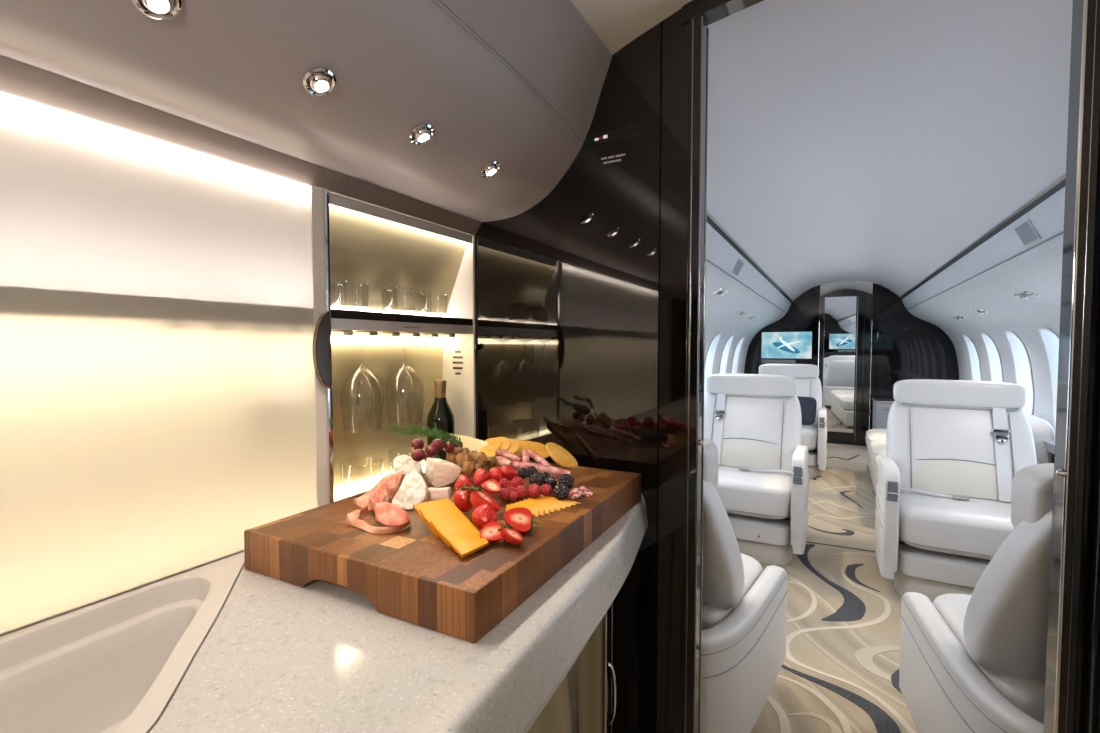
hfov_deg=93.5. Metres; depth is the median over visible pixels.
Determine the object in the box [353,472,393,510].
ham slice
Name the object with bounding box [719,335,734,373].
window
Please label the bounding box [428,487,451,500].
cheese wedge
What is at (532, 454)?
roll
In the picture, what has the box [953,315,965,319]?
unit
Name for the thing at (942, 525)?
seat cushion
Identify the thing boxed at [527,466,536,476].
blackberry
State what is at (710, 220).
trim
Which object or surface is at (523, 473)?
blackberry
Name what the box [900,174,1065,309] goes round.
trim
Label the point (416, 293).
tumbler
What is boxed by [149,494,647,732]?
countertop
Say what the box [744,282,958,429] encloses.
wall
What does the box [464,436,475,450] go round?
cheese slice
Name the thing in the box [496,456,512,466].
roll
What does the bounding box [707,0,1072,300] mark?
ceiling
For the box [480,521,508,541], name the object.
strawberry
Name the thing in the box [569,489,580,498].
slice
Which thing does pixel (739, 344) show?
window
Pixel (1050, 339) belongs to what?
window
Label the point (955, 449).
seat
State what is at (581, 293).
wall
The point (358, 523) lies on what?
ham slice
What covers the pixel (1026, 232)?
air vent
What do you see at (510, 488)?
raspberry
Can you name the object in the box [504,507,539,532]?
strawberry
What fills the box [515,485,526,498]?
raspberry
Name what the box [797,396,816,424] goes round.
cushion
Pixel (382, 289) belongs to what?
tumbler
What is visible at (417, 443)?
grape
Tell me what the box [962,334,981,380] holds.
window
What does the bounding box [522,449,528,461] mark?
roll
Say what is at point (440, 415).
wine bottle
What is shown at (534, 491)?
raspberry
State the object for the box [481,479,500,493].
strawberry
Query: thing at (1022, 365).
window
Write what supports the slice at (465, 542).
on the cutting board
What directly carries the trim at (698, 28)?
attached to the wall at (581, 293)
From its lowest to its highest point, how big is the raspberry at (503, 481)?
0.022 m
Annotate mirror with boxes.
[822,296,856,432]
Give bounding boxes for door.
[818,289,872,445]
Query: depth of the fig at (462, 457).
0.99 m
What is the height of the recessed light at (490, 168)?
0.027 m
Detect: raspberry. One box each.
[498,478,509,488]
[498,487,509,500]
[507,486,514,491]
[509,491,517,500]
[511,476,523,487]
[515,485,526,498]
[527,484,541,498]
[541,484,551,495]
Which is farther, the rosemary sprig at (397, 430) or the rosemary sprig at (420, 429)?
the rosemary sprig at (397, 430)
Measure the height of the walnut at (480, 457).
0.033 m
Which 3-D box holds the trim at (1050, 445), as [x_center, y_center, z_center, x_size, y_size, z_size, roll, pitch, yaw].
[3.021,0.734,3.163,0.180,0.674,6.060,1,3,29]
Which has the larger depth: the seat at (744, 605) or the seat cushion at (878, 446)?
the seat cushion at (878, 446)
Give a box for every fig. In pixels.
[446,447,457,456]
[446,454,456,463]
[446,478,457,489]
[456,452,472,467]
[457,447,463,454]
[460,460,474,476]
[463,447,469,453]
[469,451,477,459]
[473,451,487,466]
[474,464,480,472]
[487,456,496,467]
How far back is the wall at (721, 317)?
4.14 m
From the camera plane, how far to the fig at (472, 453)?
1.05 m
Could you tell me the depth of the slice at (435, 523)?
0.75 m
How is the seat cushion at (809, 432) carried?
on the seat at (814, 436)
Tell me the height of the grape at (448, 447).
0.025 m
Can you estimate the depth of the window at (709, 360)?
4.96 m
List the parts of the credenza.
door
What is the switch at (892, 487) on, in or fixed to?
attached to the seat at (955, 449)
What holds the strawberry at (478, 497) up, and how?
on the cutting board
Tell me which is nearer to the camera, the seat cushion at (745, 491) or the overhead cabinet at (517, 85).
the overhead cabinet at (517, 85)
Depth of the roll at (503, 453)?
1.11 m
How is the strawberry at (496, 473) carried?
on the cutting board
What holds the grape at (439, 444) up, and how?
on the cutting board
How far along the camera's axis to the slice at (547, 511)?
0.87 m
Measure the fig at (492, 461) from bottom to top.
0.025 m
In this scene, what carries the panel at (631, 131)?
attached to the wall at (581, 293)
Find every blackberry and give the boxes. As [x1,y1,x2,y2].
[517,468,527,478]
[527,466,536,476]
[529,473,543,485]
[541,472,550,482]
[544,477,556,489]
[553,483,569,499]
[558,474,573,488]
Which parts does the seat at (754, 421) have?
lumbar panel, backrest, leg panel, control panel, armrest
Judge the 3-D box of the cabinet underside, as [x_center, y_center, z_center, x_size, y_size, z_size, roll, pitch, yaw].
[-0.787,-0.324,0.323,0.046,0.032,2.429,1,3,29]
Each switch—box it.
[792,467,802,483]
[886,481,898,500]
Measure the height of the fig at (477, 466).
0.025 m
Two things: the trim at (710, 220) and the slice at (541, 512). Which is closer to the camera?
the slice at (541, 512)
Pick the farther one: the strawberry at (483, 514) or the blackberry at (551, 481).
the blackberry at (551, 481)
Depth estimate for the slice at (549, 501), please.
0.91 m
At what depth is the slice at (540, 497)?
0.92 m
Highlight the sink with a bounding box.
[0,552,244,732]
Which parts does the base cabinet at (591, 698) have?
door, handle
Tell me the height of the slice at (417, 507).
0.032 m
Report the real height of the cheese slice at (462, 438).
0.034 m
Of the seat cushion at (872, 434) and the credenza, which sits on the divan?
the seat cushion at (872, 434)
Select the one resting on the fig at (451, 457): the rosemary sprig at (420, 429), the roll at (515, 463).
the rosemary sprig at (420, 429)
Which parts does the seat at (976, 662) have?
backrest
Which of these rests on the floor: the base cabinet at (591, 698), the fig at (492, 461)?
the base cabinet at (591, 698)
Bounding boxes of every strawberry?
[454,475,473,491]
[454,483,472,511]
[465,485,499,511]
[472,504,497,528]
[473,465,490,486]
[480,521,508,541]
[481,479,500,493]
[490,467,503,481]
[497,524,522,544]
[501,465,518,480]
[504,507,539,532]
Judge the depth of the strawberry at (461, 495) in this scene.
0.82 m
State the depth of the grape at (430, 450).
1.01 m
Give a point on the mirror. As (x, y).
(839, 313)
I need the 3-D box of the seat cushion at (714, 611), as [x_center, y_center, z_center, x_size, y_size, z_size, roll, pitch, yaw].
[0.412,0.781,1.838,0.566,0.210,0.536,2,3,36]
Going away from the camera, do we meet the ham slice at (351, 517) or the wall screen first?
the ham slice at (351, 517)
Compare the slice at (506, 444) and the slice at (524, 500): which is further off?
the slice at (506, 444)
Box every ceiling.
[570,0,691,54]
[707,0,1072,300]
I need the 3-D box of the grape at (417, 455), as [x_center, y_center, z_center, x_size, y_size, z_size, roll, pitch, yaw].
[-0.254,0.171,0.998,0.024,0.024,0.028,2,3,42]
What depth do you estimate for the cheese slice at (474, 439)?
1.19 m
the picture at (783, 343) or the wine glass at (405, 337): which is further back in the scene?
the picture at (783, 343)
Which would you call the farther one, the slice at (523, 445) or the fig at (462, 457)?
the slice at (523, 445)
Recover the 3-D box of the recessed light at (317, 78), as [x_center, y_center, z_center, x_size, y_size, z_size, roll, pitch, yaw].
[-0.320,-0.395,0.717,0.039,0.027,0.045,2,3,34]
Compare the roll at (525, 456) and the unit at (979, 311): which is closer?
the roll at (525, 456)
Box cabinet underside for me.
[0,55,481,235]
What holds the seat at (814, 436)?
on the floor
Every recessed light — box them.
[131,0,181,19]
[303,67,335,95]
[409,123,433,144]
[480,161,499,177]
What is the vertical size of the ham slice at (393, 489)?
0.030 m
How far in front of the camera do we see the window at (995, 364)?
4.50 m
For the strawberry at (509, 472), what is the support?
on the cutting board
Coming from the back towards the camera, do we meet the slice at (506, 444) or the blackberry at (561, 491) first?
the slice at (506, 444)
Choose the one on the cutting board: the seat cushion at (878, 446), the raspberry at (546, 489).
the raspberry at (546, 489)
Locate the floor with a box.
[750,443,917,732]
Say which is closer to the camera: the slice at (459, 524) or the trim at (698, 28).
the slice at (459, 524)
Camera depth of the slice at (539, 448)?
1.23 m
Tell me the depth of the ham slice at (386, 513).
0.80 m
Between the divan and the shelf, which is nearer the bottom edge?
the divan
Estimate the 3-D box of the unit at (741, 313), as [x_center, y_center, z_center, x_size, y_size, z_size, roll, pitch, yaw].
[1.664,-0.466,4.491,0.066,0.038,0.232,1,3,29]
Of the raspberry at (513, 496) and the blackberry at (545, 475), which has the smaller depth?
the raspberry at (513, 496)
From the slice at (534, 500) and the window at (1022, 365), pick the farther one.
the window at (1022, 365)
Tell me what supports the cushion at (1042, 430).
on the divan
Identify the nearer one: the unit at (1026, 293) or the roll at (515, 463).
the roll at (515, 463)
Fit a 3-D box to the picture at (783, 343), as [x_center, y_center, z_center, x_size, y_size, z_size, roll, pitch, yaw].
[3.025,-0.285,6.561,0.280,0.185,0.001,1,3,29]
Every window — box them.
[704,333,720,397]
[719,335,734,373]
[731,336,744,373]
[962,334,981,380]
[980,332,1003,381]
[1004,330,1033,414]
[1038,327,1058,429]
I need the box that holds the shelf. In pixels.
[331,309,472,325]
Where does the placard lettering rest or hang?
attached to the wall at (581, 293)
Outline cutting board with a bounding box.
[244,456,640,642]
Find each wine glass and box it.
[340,336,383,428]
[386,337,424,422]
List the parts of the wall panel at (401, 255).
sliding panel, handle, rail, glass rail, panel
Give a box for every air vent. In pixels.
[732,258,743,275]
[1014,219,1040,245]
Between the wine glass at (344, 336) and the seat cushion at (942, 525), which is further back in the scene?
the seat cushion at (942, 525)
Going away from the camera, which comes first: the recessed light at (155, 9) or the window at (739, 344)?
the recessed light at (155, 9)
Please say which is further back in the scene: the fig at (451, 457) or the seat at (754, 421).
the seat at (754, 421)
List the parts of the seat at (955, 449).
armrest, control panel, leg panel, lumbar panel, backrest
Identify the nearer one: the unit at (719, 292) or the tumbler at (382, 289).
the tumbler at (382, 289)
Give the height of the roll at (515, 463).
0.018 m
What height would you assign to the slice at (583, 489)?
0.014 m
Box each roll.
[495,449,522,461]
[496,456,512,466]
[512,461,517,468]
[518,462,570,475]
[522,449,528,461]
[527,449,551,465]
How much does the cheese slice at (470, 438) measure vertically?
0.030 m
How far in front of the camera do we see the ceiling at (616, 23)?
1.09 m
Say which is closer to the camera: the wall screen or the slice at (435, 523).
the slice at (435, 523)
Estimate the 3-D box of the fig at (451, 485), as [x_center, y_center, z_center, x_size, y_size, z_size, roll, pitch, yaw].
[-0.186,0.221,0.988,0.027,0.031,0.026,1,3,23]
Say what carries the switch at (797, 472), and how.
attached to the seat at (754, 421)
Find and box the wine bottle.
[427,380,454,459]
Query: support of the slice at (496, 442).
on the cheese slice
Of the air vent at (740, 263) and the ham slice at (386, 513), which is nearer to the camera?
the ham slice at (386, 513)
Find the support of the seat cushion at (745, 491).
on the seat at (754, 421)
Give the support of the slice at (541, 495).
on the cutting board
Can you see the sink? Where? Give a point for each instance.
(116, 664)
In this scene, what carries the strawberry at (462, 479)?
on the cutting board
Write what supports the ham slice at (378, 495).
on the cutting board
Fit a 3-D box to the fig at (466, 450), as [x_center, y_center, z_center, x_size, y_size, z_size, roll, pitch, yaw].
[-0.176,0.179,1.075,0.020,0.022,0.019,-1,3,-22]
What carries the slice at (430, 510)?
on the slice at (417, 507)
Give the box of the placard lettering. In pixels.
[601,154,624,163]
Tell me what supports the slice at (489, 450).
on the cutting board
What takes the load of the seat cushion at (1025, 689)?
on the seat at (976, 662)
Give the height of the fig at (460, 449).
0.018 m
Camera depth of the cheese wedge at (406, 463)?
1.03 m
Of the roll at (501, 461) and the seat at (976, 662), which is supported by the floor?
the seat at (976, 662)
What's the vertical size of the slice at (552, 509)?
0.012 m
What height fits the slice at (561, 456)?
0.061 m
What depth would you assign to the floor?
2.21 m
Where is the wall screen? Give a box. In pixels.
[761,331,812,362]
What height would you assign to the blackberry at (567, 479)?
0.030 m
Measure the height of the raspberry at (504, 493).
0.023 m
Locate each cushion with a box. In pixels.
[701,553,762,630]
[716,465,791,518]
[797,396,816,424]
[801,425,817,449]
[865,429,886,449]
[869,439,885,464]
[874,453,885,479]
[899,492,1013,559]
[933,594,1044,723]
[1026,413,1053,463]
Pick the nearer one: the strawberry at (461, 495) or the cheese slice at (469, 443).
the strawberry at (461, 495)
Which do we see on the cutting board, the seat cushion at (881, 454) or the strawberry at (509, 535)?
the strawberry at (509, 535)
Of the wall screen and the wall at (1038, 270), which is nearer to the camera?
the wall at (1038, 270)
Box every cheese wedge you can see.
[392,468,428,510]
[393,455,423,482]
[425,457,460,486]
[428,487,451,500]
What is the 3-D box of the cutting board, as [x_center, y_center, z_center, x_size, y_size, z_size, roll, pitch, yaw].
[-0.132,0.271,0.958,0.428,0.060,0.617,1,3,28]
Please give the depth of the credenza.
5.72 m
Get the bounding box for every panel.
[0,92,477,635]
[590,124,640,144]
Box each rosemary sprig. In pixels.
[389,425,461,446]
[409,425,462,443]
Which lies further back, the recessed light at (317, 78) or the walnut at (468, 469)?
the walnut at (468, 469)
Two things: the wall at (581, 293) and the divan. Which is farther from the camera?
the divan
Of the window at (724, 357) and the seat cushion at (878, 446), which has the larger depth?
the window at (724, 357)
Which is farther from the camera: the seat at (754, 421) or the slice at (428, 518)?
the seat at (754, 421)
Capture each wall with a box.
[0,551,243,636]
[475,0,763,732]
[705,222,790,374]
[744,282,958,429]
[902,187,1064,427]
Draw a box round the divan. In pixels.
[865,413,1053,494]
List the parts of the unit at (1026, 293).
plate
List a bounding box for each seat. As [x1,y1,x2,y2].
[700,437,788,732]
[704,373,808,564]
[759,364,826,477]
[875,379,1036,602]
[899,463,1053,732]
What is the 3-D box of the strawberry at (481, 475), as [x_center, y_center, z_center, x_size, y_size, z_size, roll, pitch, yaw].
[-0.124,0.201,0.955,0.031,0.038,0.042,1,3,30]
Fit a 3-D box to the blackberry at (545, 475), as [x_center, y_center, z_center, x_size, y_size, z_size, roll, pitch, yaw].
[-0.009,0.215,0.999,0.022,0.022,0.022,2,3,34]
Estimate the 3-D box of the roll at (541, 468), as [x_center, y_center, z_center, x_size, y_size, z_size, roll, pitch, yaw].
[-0.012,0.208,1.043,0.108,0.029,0.018,0,2,12]
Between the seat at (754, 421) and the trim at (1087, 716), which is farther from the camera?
the seat at (754, 421)
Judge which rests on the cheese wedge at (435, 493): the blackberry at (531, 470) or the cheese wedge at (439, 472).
the cheese wedge at (439, 472)
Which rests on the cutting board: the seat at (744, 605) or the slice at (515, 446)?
the slice at (515, 446)
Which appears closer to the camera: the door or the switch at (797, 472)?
the switch at (797, 472)
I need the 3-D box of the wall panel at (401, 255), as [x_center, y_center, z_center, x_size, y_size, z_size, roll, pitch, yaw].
[-0.654,-0.006,0.709,0.150,0.634,1.649,1,3,29]
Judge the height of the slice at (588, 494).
0.012 m
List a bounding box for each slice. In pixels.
[346,505,368,525]
[347,519,410,533]
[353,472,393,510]
[368,470,403,512]
[375,502,409,525]
[378,479,399,504]
[413,498,468,533]
[419,503,460,537]
[424,507,477,542]
[430,513,470,547]
[435,517,479,552]
[444,528,488,557]
[457,435,470,449]
[460,435,472,450]
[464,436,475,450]
[468,437,477,450]
[472,438,480,451]
[479,445,496,456]
[485,438,501,448]
[497,437,510,450]
[506,504,538,517]
[507,439,519,453]
[511,503,544,515]
[514,439,527,456]
[515,502,549,513]
[519,501,554,512]
[523,499,560,510]
[527,442,548,458]
[528,498,565,508]
[532,498,570,506]
[538,496,576,505]
[540,494,581,503]
[545,443,577,466]
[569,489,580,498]
[573,486,586,494]
[581,488,592,496]
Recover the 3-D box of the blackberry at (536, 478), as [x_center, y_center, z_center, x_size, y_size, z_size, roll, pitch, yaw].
[-0.026,0.214,0.972,0.028,0.028,0.028,0,2,3]
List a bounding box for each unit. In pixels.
[711,288,727,297]
[736,310,746,315]
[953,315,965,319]
[973,309,988,314]
[1013,290,1039,298]
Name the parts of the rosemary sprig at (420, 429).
stem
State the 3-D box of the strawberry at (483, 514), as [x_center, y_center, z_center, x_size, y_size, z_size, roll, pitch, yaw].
[-0.096,0.224,0.770,0.039,0.038,0.038,1,2,15]
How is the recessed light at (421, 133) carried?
attached to the overhead cabinet at (517, 85)
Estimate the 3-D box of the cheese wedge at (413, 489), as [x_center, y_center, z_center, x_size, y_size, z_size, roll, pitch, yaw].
[-0.238,0.217,0.906,0.047,0.064,0.077,1,2,15]
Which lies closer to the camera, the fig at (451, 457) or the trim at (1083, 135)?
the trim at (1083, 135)
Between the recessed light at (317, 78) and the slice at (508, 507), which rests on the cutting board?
the slice at (508, 507)
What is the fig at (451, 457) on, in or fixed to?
on the cutting board
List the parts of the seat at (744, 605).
backrest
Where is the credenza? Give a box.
[872,397,894,428]
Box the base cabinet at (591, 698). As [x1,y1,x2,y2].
[527,578,626,732]
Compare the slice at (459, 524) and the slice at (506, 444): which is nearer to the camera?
the slice at (459, 524)
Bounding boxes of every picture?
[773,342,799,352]
[777,337,799,350]
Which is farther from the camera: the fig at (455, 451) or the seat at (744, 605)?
the seat at (744, 605)
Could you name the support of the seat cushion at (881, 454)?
on the divan
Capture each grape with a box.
[411,439,423,449]
[411,449,424,461]
[425,444,436,455]
[431,439,443,451]
[444,441,454,452]
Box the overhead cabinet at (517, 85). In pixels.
[0,0,611,221]
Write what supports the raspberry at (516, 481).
on the cutting board
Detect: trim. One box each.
[682,10,708,732]
[706,211,792,312]
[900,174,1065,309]
[1043,0,1099,732]
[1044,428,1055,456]
[1075,151,1099,732]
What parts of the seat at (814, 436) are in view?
backrest, leg panel, frame, armrest, control panel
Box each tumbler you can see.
[330,284,369,310]
[381,289,416,314]
[416,293,448,316]

